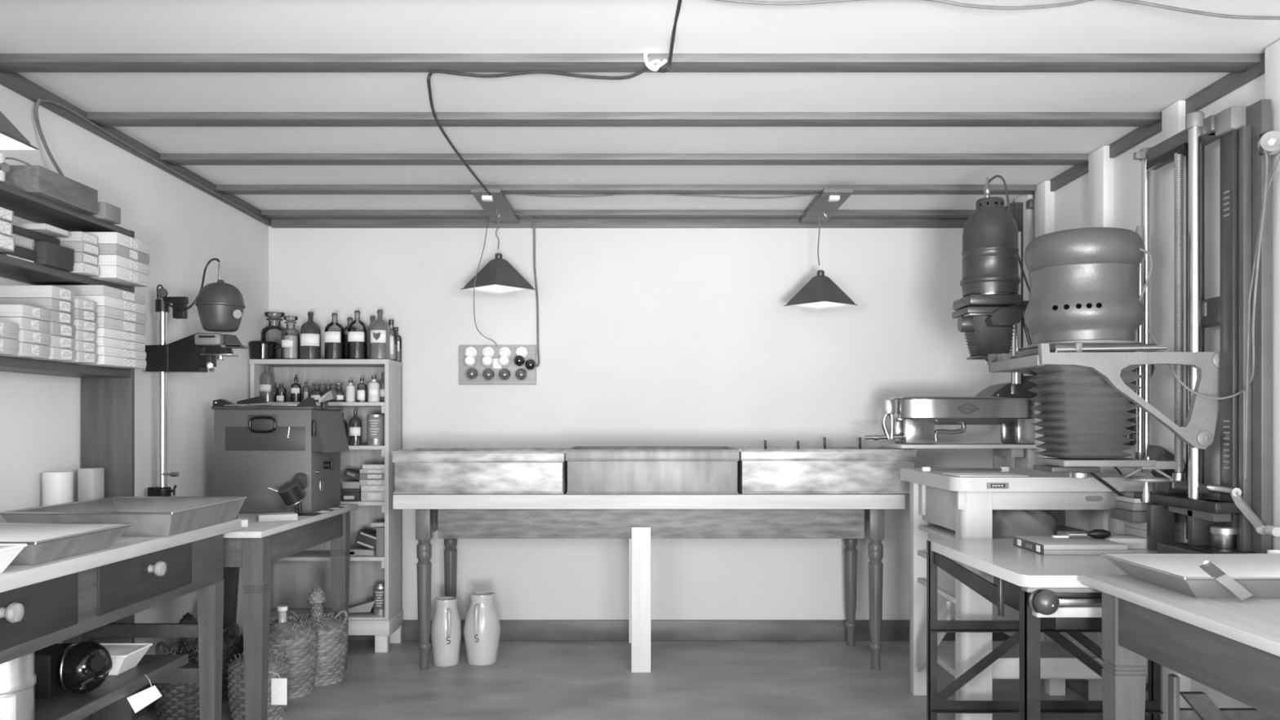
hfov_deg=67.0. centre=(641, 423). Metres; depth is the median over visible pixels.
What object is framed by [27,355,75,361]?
tray
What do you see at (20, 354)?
tray
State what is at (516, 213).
cable
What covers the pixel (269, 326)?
bottle
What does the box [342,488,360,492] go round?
cardboard box
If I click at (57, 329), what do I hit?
cardboard box
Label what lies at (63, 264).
tray
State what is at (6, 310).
cardboard box
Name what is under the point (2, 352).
tray
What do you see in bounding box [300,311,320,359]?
bottle
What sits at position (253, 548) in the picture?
side table
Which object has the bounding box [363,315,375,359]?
bottle
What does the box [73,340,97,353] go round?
cardboard box
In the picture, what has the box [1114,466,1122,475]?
cable
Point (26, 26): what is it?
ceiling
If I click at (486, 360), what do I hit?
light bulb
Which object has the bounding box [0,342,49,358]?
cardboard box
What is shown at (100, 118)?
ceiling beam
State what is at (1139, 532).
cardboard box
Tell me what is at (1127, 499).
cardboard box
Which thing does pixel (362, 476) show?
cardboard box
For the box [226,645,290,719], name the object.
wicker demijohn
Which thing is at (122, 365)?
tray
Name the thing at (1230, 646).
workbench
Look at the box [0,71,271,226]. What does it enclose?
trim
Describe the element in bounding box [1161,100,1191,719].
trim
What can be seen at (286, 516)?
cardboard box
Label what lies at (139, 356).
tray
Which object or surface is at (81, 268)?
cardboard box
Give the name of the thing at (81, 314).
cardboard box
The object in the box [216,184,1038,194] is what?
ceiling beam
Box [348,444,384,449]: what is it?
shelf
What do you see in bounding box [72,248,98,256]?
tray
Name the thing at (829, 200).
ceiling plate
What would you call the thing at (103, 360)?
cardboard box
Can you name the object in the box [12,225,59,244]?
cardboard box
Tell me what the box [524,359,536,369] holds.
light bulb
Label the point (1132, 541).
cardboard box
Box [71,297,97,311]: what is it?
cardboard box
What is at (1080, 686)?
baseboard
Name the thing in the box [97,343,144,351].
tray
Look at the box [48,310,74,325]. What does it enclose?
cardboard box
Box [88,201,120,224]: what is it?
block
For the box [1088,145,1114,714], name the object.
trim
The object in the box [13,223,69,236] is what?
cardboard box
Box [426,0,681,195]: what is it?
cable
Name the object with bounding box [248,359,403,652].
shelving unit
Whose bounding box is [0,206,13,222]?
cardboard box
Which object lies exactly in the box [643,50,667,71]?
knot
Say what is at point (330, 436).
hood
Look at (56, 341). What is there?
cardboard box
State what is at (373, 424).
print
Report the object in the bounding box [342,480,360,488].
cardboard box
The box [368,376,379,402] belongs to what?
bottle
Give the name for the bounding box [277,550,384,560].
shelf
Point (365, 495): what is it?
cardboard box
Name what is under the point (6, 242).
cardboard box
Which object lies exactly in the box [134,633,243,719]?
baseboard
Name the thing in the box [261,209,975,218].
ceiling beam
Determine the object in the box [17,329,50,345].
cardboard box
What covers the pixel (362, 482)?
cardboard box
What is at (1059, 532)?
cardboard box
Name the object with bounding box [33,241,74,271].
cardboard box
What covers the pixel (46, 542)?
tray
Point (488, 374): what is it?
light bulb
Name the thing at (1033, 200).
cable
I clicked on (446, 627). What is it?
jug
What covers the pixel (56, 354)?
cardboard box
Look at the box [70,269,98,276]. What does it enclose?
tray
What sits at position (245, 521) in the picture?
paper trimmer
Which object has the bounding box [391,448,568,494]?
sink
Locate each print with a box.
[368,419,379,435]
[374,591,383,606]
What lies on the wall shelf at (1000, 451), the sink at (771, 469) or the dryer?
the dryer
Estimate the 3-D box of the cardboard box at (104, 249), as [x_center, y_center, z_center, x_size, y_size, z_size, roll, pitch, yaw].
[-1.904,-0.591,3.388,0.251,0.035,0.225,0,0,0]
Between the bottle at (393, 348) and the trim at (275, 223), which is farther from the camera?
the trim at (275, 223)
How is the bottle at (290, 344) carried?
on the shelving unit at (293, 577)
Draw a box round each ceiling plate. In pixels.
[471,187,519,222]
[800,187,853,222]
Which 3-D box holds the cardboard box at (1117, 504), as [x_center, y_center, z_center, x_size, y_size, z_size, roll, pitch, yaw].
[1.800,0.292,3.438,0.170,0.025,0.135,0,0,0]
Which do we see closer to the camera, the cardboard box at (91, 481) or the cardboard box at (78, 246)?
the cardboard box at (78, 246)
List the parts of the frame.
rail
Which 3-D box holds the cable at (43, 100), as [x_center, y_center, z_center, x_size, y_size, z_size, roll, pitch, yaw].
[-2.036,-1.102,4.258,0.010,0.038,1.989,0,0,0]
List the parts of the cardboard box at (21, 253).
lid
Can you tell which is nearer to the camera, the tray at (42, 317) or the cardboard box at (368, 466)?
the tray at (42, 317)
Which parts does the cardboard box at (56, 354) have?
lid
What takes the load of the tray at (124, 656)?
on the work table at (77, 598)
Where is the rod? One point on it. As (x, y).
(923, 468)
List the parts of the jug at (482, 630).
handle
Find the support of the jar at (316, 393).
on the shelving unit at (293, 577)
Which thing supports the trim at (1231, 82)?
attached to the wall at (1071, 200)
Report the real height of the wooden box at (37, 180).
0.082 m
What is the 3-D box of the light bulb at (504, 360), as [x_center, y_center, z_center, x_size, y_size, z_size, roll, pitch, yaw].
[-0.747,-0.343,5.273,0.060,0.063,0.087,0,0,0]
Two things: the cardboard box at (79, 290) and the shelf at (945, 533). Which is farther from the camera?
the shelf at (945, 533)
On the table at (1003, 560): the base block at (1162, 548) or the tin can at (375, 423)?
the base block at (1162, 548)
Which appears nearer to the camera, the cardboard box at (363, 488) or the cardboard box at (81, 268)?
the cardboard box at (81, 268)
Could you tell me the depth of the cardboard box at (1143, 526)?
3.38 m
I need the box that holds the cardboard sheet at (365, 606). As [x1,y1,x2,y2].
[348,600,374,613]
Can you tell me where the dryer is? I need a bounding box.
[864,382,1037,444]
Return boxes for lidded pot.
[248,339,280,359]
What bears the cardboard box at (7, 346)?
on the wall shelving at (107, 393)
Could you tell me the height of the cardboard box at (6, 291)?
0.037 m
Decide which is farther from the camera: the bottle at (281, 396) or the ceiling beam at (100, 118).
the bottle at (281, 396)
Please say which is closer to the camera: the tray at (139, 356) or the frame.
the frame
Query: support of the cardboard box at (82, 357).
on the wall shelving at (107, 393)
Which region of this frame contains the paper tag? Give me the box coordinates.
[126,674,162,712]
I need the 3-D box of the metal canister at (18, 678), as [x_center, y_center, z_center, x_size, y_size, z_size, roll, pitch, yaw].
[-1.605,0.672,2.420,0.154,0.193,0.154,0,0,0]
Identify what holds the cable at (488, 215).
hanging from the ceiling plate at (497, 202)
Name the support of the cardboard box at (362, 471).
on the cardboard box at (362, 476)
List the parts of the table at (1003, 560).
leg, hanger rod, rail, leg, rail, leg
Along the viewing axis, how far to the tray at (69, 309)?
3.01 m
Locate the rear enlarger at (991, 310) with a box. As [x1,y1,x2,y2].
[951,174,1039,394]
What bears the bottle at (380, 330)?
on the shelving unit at (293, 577)
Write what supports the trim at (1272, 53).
attached to the wall at (1071, 200)
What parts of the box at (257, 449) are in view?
lever arm, handle plate, handle, dark panel, lid, socket plate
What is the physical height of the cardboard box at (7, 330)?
0.045 m
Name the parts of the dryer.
leg, leg, leg, leg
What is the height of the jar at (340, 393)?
0.103 m
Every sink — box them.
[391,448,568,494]
[564,446,740,494]
[729,446,916,493]
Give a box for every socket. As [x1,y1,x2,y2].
[153,486,171,496]
[983,177,991,197]
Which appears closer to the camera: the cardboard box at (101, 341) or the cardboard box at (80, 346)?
the cardboard box at (80, 346)
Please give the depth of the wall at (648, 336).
5.36 m
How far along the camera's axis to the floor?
4.41 m
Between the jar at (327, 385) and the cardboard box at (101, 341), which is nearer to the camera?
the cardboard box at (101, 341)
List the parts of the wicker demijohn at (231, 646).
handle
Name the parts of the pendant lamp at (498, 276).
cord, lamp shade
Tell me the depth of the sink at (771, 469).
4.64 m
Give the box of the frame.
[1168,674,1278,719]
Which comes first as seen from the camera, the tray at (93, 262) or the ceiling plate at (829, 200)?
the tray at (93, 262)
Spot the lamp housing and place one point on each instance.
(82, 667)
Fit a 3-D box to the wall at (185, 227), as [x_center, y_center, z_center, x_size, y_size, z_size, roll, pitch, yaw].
[-2.104,0.026,2.228,0.080,2.347,6.255,0,0,0]
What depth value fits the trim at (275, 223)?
5.34 m
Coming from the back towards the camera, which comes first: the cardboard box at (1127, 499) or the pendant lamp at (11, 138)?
the cardboard box at (1127, 499)
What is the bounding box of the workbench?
[1080,574,1279,719]
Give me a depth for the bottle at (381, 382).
5.18 m
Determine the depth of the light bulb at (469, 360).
5.24 m
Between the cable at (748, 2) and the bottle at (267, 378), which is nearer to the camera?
the cable at (748, 2)
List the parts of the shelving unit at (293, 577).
panel, panel, panel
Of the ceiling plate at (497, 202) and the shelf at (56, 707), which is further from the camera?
the ceiling plate at (497, 202)
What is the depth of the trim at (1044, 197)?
4.57 m
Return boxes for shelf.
[34,654,180,719]
[254,402,384,406]
[269,607,384,620]
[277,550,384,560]
[340,497,384,505]
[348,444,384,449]
[881,443,1039,468]
[918,524,1088,538]
[937,640,1102,679]
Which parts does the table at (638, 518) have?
leg, leg, leg, leg, leg, leg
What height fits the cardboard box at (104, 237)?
0.039 m
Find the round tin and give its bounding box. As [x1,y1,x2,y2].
[1209,524,1239,549]
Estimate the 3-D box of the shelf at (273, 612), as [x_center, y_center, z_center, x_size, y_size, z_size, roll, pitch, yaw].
[-1.683,1.025,5.189,0.681,0.020,0.269,0,0,0]
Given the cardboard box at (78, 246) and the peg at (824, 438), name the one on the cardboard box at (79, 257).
the cardboard box at (78, 246)
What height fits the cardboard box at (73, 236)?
0.031 m
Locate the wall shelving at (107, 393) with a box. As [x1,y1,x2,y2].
[0,181,134,719]
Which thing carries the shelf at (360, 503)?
attached to the shelving unit at (293, 577)
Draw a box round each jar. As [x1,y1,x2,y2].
[311,382,322,402]
[322,382,333,402]
[333,382,344,402]
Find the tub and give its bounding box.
[893,399,1032,424]
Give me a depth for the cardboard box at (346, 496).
5.09 m
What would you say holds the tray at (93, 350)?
on the cardboard box at (80, 346)
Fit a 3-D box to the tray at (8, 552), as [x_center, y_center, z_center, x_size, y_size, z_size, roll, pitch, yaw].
[-1.637,0.314,2.045,0.392,0.062,0.457,0,0,0]
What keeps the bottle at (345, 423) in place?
on the shelving unit at (293, 577)
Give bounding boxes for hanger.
[0,152,30,181]
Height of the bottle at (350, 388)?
0.117 m
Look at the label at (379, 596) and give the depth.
5.08 m
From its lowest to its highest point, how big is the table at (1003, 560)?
0.771 m
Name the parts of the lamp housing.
knob, globe, knob, lever, knob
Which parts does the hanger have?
post, knob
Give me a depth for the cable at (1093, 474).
3.54 m
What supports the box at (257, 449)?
on the side table at (253, 548)
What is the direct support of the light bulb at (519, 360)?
attached to the board
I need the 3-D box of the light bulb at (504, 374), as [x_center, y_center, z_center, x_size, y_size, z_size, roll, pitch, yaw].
[-0.744,-0.265,5.277,0.064,0.064,0.097,0,0,0]
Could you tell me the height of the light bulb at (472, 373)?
0.064 m
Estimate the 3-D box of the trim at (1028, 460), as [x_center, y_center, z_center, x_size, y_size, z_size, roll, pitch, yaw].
[1.923,0.029,4.835,0.045,2.343,0.170,0,0,0]
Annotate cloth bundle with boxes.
[992,510,1057,536]
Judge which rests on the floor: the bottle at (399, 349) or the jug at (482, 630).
the jug at (482, 630)
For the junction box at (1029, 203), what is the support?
attached to the wall at (1071, 200)
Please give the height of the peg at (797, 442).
0.045 m
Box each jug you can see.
[431,596,461,666]
[462,591,501,665]
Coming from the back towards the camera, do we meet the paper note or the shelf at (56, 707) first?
the paper note
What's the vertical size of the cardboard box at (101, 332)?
0.029 m
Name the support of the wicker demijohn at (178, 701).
on the floor
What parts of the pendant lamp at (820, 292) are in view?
cord, lamp shade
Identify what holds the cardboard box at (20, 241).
on the cardboard box at (21, 253)
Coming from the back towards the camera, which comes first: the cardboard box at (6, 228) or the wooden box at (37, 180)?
the wooden box at (37, 180)
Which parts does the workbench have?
leg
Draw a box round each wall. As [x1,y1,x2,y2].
[0,84,268,654]
[268,226,992,619]
[992,73,1264,719]
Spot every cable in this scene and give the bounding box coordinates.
[33,97,63,175]
[40,98,267,222]
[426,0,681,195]
[473,214,497,346]
[513,193,950,199]
[515,212,539,367]
[715,0,1279,19]
[1033,200,1035,239]
[1088,472,1124,496]
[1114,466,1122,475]
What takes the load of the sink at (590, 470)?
on the table at (638, 518)
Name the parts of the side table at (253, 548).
leg, leg, test strips, leg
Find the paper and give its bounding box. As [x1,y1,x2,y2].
[1266,549,1279,553]
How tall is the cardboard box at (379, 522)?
0.021 m
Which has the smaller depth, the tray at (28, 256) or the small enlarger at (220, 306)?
the tray at (28, 256)
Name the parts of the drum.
lid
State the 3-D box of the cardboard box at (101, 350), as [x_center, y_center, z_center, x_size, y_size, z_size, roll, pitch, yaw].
[-1.907,-0.242,3.353,0.243,0.029,0.274,0,0,0]
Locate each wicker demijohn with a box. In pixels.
[153,612,199,719]
[177,622,242,702]
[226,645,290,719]
[268,605,318,699]
[286,585,349,687]
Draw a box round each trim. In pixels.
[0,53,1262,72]
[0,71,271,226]
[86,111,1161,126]
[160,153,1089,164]
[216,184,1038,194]
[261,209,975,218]
[271,218,968,227]
[1004,52,1264,214]
[1014,194,1035,633]
[1035,180,1054,640]
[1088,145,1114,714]
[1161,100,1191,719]
[1264,40,1279,550]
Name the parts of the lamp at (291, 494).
stem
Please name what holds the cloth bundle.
on the desk at (945, 506)
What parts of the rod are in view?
rod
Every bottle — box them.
[260,364,274,402]
[261,311,288,339]
[274,382,277,402]
[276,383,286,402]
[280,315,300,359]
[290,374,301,402]
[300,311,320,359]
[302,381,309,399]
[324,312,344,359]
[340,317,358,359]
[342,413,347,439]
[346,380,355,402]
[347,310,367,359]
[349,409,361,445]
[357,377,366,402]
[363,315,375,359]
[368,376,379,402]
[369,309,390,359]
[378,373,384,402]
[388,319,397,360]
[392,327,401,362]
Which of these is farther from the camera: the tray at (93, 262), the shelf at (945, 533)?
the shelf at (945, 533)
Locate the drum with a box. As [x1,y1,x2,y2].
[41,471,73,506]
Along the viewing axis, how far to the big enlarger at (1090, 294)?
3.12 m
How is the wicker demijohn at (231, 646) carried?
on the floor
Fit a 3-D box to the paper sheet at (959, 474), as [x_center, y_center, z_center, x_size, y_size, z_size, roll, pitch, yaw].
[1.330,0.199,3.750,0.260,0.003,0.220,0,0,0]
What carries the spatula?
in the tray at (1259, 574)
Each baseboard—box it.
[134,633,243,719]
[347,619,955,640]
[992,632,1147,719]
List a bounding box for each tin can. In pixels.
[366,414,384,445]
[373,584,384,616]
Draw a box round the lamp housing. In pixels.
[34,640,112,697]
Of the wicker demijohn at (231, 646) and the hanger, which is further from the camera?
the wicker demijohn at (231, 646)
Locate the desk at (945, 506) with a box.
[900,468,1152,719]
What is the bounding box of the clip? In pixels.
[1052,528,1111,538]
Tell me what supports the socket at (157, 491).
attached to the small enlarger at (220, 306)
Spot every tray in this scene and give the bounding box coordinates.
[0,246,13,252]
[0,252,35,262]
[0,313,49,321]
[0,349,17,355]
[0,351,48,358]
[0,496,246,536]
[0,522,134,564]
[0,543,27,573]
[14,243,33,250]
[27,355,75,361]
[32,306,73,313]
[35,257,73,271]
[48,343,74,349]
[57,238,97,245]
[58,359,97,364]
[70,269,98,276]
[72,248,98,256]
[73,347,96,353]
[74,259,97,266]
[74,305,96,311]
[81,361,146,368]
[96,352,145,359]
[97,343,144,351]
[99,643,152,675]
[1100,553,1279,597]
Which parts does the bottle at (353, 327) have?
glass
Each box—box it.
[0,164,97,214]
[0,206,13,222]
[0,219,13,236]
[0,233,14,252]
[0,245,36,262]
[0,285,74,302]
[0,297,74,313]
[0,304,50,321]
[0,316,48,333]
[0,320,18,339]
[0,337,18,355]
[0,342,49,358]
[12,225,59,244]
[12,233,34,250]
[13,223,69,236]
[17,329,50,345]
[27,346,75,361]
[31,284,145,305]
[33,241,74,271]
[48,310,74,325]
[48,321,75,337]
[48,335,75,349]
[52,231,97,245]
[58,351,97,364]
[59,241,99,256]
[70,262,99,276]
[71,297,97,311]
[71,308,97,322]
[72,319,97,333]
[73,329,97,342]
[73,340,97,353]
[74,252,97,266]
[74,295,146,314]
[77,467,104,501]
[81,355,146,368]
[83,231,150,254]
[88,265,150,286]
[94,306,146,324]
[96,316,146,334]
[96,328,146,343]
[96,337,145,351]
[96,346,146,359]
[97,244,149,265]
[97,254,150,275]
[211,390,349,512]
[255,511,297,522]
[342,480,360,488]
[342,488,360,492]
[342,492,360,501]
[343,468,360,480]
[349,546,376,555]
[354,528,376,551]
[360,468,384,473]
[360,473,384,479]
[360,479,384,485]
[360,485,384,491]
[360,491,384,501]
[362,463,384,469]
[370,520,384,526]
[376,526,384,555]
[1026,199,1035,208]
[1057,530,1088,536]
[1104,533,1146,548]
[1110,507,1186,522]
[1114,500,1154,511]
[1115,496,1143,502]
[1124,520,1182,529]
[1124,526,1182,537]
[1174,537,1182,542]
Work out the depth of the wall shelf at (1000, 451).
4.66 m
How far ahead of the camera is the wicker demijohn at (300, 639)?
4.23 m
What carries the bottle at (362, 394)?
on the shelving unit at (293, 577)
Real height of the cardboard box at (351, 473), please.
0.063 m
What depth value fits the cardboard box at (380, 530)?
5.09 m
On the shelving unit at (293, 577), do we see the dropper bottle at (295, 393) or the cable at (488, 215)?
the dropper bottle at (295, 393)
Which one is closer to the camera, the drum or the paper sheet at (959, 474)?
the drum
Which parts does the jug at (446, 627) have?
handle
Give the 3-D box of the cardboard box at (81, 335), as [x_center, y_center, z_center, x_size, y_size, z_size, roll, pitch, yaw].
[-1.916,-0.282,3.145,0.231,0.032,0.109,0,0,0]
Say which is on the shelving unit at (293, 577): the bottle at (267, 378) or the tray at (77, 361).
the bottle at (267, 378)
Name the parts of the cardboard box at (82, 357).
lid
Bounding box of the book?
[1013,536,1132,555]
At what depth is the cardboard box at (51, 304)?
2.96 m
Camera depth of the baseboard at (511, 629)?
5.34 m
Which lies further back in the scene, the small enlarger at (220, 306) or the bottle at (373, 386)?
the bottle at (373, 386)
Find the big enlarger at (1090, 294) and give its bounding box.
[987,99,1279,553]
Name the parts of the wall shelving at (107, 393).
panel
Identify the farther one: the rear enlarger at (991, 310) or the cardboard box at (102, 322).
the rear enlarger at (991, 310)
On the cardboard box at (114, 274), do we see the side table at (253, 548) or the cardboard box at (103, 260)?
the cardboard box at (103, 260)
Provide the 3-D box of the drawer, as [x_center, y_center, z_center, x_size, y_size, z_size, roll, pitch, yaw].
[1.423,0.532,2.994,0.655,0.135,0.611,0,0,0]
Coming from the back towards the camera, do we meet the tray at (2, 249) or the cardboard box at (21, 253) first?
the cardboard box at (21, 253)
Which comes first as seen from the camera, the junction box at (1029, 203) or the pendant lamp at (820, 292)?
the junction box at (1029, 203)
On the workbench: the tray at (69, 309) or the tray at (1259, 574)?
the tray at (1259, 574)
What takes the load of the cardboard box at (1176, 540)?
on the table at (1003, 560)
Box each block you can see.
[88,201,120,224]
[1156,542,1256,553]
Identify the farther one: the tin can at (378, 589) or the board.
the board
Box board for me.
[458,345,536,384]
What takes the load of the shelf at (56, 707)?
attached to the work table at (77, 598)
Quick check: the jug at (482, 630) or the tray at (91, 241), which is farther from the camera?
the jug at (482, 630)
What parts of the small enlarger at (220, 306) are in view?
stop knob, arm, focus knob, focus knob, len plate, cord stem, carrier frame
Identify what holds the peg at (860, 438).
on the sink at (771, 469)
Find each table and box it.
[0,518,241,719]
[222,503,358,719]
[392,491,905,672]
[926,538,1163,719]
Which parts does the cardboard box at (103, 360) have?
lid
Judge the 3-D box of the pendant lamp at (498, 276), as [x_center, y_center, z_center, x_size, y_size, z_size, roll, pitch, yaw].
[-0.731,-0.880,4.950,0.278,0.392,0.278,0,0,42]
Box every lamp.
[0,111,39,150]
[268,480,320,515]
[461,213,536,294]
[783,214,857,310]
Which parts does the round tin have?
lid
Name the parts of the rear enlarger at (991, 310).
knob, plate, post, head arm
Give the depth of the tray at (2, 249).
2.76 m
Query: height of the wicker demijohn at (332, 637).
0.444 m
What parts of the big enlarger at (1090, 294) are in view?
plate, focus bracket, slide rail, fork arm, carrier plate, slide rail, fork arm, focus rod, wheel handle, stage arm, gear plate, panel, frame post, panel, frame plate, frame post, crank arm, pull cord, crank handle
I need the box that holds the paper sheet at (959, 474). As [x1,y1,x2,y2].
[942,472,1029,476]
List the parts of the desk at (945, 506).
post, rail, rail, post, name plate, rail, post, post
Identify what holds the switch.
attached to the box at (257, 449)
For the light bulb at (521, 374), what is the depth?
5.24 m
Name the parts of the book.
label plate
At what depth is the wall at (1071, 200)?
3.66 m
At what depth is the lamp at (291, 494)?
4.16 m
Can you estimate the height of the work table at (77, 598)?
0.855 m
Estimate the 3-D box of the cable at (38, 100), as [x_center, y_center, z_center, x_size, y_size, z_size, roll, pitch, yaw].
[-1.976,-0.955,3.230,0.120,0.271,0.022,0,0,16]
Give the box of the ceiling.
[0,0,1279,209]
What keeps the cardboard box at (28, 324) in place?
on the cardboard box at (24, 335)
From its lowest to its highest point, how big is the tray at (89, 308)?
0.020 m
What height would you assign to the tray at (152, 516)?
0.078 m
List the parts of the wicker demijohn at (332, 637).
handle, handle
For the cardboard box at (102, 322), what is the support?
on the cardboard box at (101, 332)
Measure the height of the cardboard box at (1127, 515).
0.036 m
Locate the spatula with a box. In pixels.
[1199,560,1252,600]
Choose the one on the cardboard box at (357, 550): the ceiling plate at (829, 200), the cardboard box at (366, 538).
the cardboard box at (366, 538)
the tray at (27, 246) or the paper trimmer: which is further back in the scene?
the paper trimmer
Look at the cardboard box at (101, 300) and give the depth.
3.29 m
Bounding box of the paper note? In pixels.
[493,358,502,368]
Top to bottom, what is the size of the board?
0.217 m
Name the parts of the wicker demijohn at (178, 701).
handle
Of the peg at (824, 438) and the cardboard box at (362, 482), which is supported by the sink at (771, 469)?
the peg at (824, 438)
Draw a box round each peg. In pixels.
[764,440,766,448]
[796,440,799,448]
[822,437,826,448]
[858,437,861,448]
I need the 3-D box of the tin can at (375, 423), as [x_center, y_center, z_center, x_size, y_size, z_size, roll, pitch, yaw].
[-1.408,0.035,5.130,0.094,0.163,0.095,0,0,0]
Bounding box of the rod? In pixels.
[921,466,1008,471]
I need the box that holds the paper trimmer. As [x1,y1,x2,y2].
[235,515,248,527]
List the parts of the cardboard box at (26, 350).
lid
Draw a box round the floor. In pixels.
[134,640,1102,719]
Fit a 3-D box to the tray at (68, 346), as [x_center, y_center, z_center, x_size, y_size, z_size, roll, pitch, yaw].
[-1.916,-0.245,3.015,0.227,0.022,0.116,0,0,0]
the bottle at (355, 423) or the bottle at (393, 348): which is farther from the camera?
the bottle at (393, 348)
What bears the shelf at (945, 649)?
attached to the desk at (945, 506)
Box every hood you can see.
[311,411,349,453]
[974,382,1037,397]
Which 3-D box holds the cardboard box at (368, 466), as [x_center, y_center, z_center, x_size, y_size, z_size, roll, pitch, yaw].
[-1.403,0.229,5.164,0.128,0.023,0.171,0,0,0]
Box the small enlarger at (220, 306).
[145,257,248,496]
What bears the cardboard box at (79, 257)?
on the cardboard box at (81, 268)
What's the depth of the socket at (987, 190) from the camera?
3.94 m
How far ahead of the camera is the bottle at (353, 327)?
5.23 m
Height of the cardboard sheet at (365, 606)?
0.092 m
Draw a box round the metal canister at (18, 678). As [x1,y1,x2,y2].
[0,652,36,719]
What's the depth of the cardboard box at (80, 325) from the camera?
3.13 m
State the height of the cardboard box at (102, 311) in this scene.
0.035 m
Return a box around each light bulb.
[464,355,475,366]
[466,368,477,379]
[481,355,493,366]
[482,368,494,380]
[498,355,509,366]
[498,368,510,380]
[513,355,524,366]
[515,368,527,380]
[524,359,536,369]
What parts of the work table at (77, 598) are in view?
knob, drawer, leg, rail, drawer, knob, rail, leg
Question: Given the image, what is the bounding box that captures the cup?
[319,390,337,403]
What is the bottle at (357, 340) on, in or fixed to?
on the shelving unit at (293, 577)
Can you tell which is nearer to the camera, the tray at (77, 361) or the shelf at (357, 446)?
the tray at (77, 361)
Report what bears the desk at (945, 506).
on the floor
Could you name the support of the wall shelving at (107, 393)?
on the floor
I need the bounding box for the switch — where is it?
[323,458,333,471]
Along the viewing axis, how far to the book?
3.15 m
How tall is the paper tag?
0.110 m
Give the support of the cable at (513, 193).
attached to the ceiling plate at (829, 200)
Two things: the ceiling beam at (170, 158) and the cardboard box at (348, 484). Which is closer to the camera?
the ceiling beam at (170, 158)
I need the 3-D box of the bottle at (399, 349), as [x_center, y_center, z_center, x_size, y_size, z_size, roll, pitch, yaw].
[-1.344,-0.431,5.295,0.062,0.190,0.063,0,0,2]
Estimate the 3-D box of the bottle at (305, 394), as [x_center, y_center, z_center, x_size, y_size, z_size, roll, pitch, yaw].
[-1.783,-0.167,5.140,0.035,0.110,0.036,0,0,9]
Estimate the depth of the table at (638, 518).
4.68 m
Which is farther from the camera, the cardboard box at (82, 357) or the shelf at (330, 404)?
the shelf at (330, 404)
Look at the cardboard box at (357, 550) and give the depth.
5.10 m

